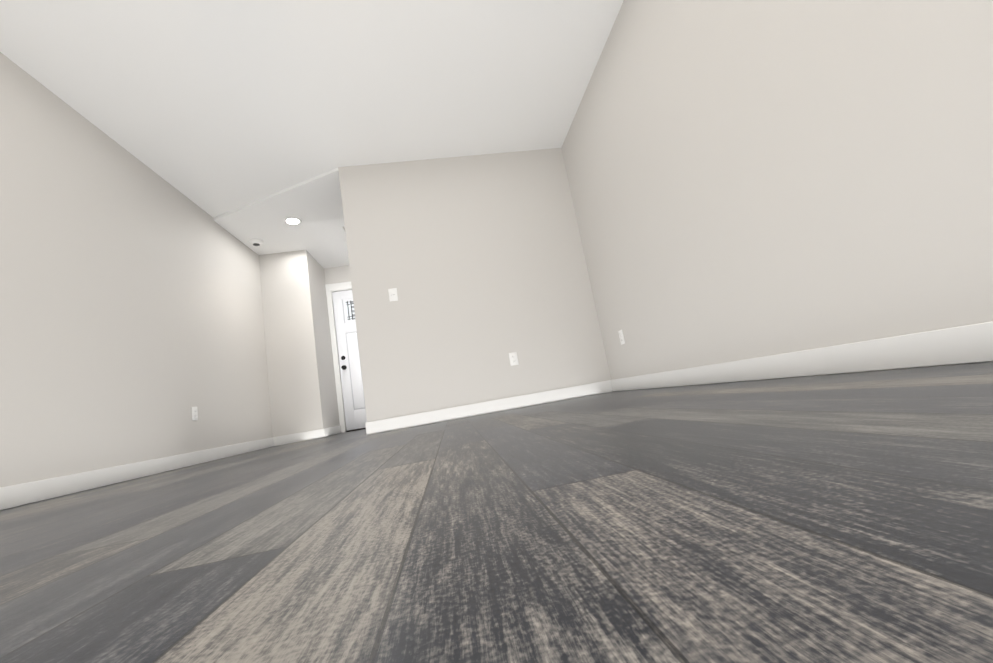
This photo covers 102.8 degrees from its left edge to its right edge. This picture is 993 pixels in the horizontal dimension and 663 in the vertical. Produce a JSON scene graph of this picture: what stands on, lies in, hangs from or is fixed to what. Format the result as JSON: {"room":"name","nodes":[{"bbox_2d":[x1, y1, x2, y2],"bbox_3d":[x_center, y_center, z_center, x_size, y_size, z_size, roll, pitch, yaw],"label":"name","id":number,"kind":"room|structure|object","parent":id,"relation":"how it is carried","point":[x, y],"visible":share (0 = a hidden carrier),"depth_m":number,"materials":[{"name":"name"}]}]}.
{"room":"empty living room","nodes":[
{"label":"empty living room","id":0,"kind":"room"},
{"bbox_2d":[0,0,623,267],"bbox_3d":[-0.969,-1.886,2.300,3.830,0.170,7.920,-8,-9,-8],"label":"ceiling","id":1,"kind":"structure","parent":0,"point":[244,121],"depth_m":2.76,"materials":[{"name":"white paint"}]},
{"bbox_2d":[249,239,262,245],"bbox_3d":[-2.859,-1.052,4.716,0.148,0.047,0.148,-8,-9,-8],"label":"smoke detector","id":2,"kind":"object","parent":1,"relation":"attached to","point":[256,242],"visible":1,"depth_m":4.68,"materials":[{"name":"white plastic"}]},
{"bbox_2d":[283,217,301,224],"bbox_3d":[-2.266,-1.225,4.403,0.186,0.009,0.186,-8,-9,-8],"label":"recessed light","id":3,"kind":"object","parent":1,"relation":"in","point":[292,221],"visible":0.98,"depth_m":4.40,"materials":[{"name":"white plastic"}]},
{"bbox_2d":[0,362,992,662],"bbox_3d":[-0.543,0.590,1.892,3.830,0.100,7.920,-8,-9,-8],"label":"floor","id":4,"kind":"structure","parent":0,"point":[838,518],"depth_m":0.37,"materials":[{"name":"grey wood"}]},
{"bbox_2d":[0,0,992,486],"bbox_3d":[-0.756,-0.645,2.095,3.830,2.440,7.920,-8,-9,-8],"label":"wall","id":5,"kind":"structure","parent":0,"point":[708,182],"depth_m":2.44,"materials":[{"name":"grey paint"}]},
{"bbox_2d":[0,437,275,510],"bbox_3d":[-2.278,0.687,1.311,0.017,0.105,6.960,-8,-9,-8],"label":"baseboard","id":6,"kind":"structure","parent":5,"relation":"attached to","point":[17,495],"depth_m":2.45,"materials":[{"name":"white wood"}]},
{"bbox_2d":[191,407,197,420],"bbox_3d":[-2.561,0.696,3.364,0.008,0.116,0.072,-8,-9,-8],"label":"electrical outlet","id":7,"kind":"object","parent":5,"relation":"attached to","point":[194,413],"visible":1,"depth_m":3.36,"materials":[{"name":"white plastic"}]},
{"bbox_2d":[276,429,323,445],"bbox_3d":[-2.364,1.268,4.748,0.540,0.105,0.017,-8,-9,-8],"label":"baseboard","id":8,"kind":"structure","parent":5,"relation":"attached to","point":[314,434],"depth_m":4.74,"materials":[{"name":"white wood"}]},
{"bbox_2d":[324,425,340,436],"bbox_3d":[-2.121,1.289,5.134,0.014,0.105,0.728,-8,-9,-8],"label":"baseboard","id":9,"kind":"structure","parent":5,"relation":"attached to","point":[330,431],"depth_m":5.08,"materials":[{"name":"white wood"}]},
{"bbox_2d":[325,281,365,432],"bbox_3d":[-1.816,0.291,5.789,1.078,2.155,0.133,-8,-9,-8],"label":"door frame","id":10,"kind":"structure","parent":5,"relation":"attached to","point":[338,287],"depth_m":5.69,"materials":[{"name":"white wood"}]},
{"bbox_2d":[332,290,366,430],"bbox_3d":[-1.798,0.335,5.731,0.937,2.022,0.116,-8,-9,-8],"label":"door","id":11,"kind":"structure","parent":5,"relation":"in","point":[350,371],"depth_m":5.70,"materials":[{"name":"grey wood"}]},
{"bbox_2d":[388,288,397,301],"bbox_3d":[-0.914,-0.325,3.502,0.072,0.116,0.009,-8,-9,-8],"label":"light switch","id":12,"kind":"object","parent":5,"relation":"attached to","point":[393,296],"visible":1,"depth_m":3.50,"materials":[{"name":"white plastic"}]},
{"bbox_2d":[365,380,611,434],"bbox_3d":[-0.030,0.648,3.421,2.141,0.105,0.017,-8,-9,-8],"label":"baseboard","id":13,"kind":"structure","parent":5,"relation":"attached to","point":[453,413],"depth_m":3.40,"materials":[{"name":"white wood"}]},
{"bbox_2d":[509,352,518,365],"bbox_3d":[0.153,0.242,3.515,0.072,0.116,0.008,-8,-9,-8],"label":"electrical outlet","id":14,"kind":"object","parent":5,"relation":"attached to","point":[513,357],"visible":1,"depth_m":3.51,"materials":[{"name":"white plastic"}]},
{"bbox_2d":[618,330,624,344],"bbox_3d":[1.022,0.048,3.242,0.008,0.116,0.072,-8,-9,-8],"label":"electrical outlet","id":15,"kind":"object","parent":5,"relation":"attached to","point":[621,337],"visible":1,"depth_m":3.24,"materials":[{"name":"white plastic"}]},
{"bbox_2d":[608,321,992,391],"bbox_3d":[1.324,0.014,0.981,0.017,0.105,5.300,-8,-9,-8],"label":"baseboard","id":16,"kind":"structure","parent":5,"relation":"attached to","point":[969,344],"depth_m":1.42,"materials":[{"name":"white wood"}]}
]}

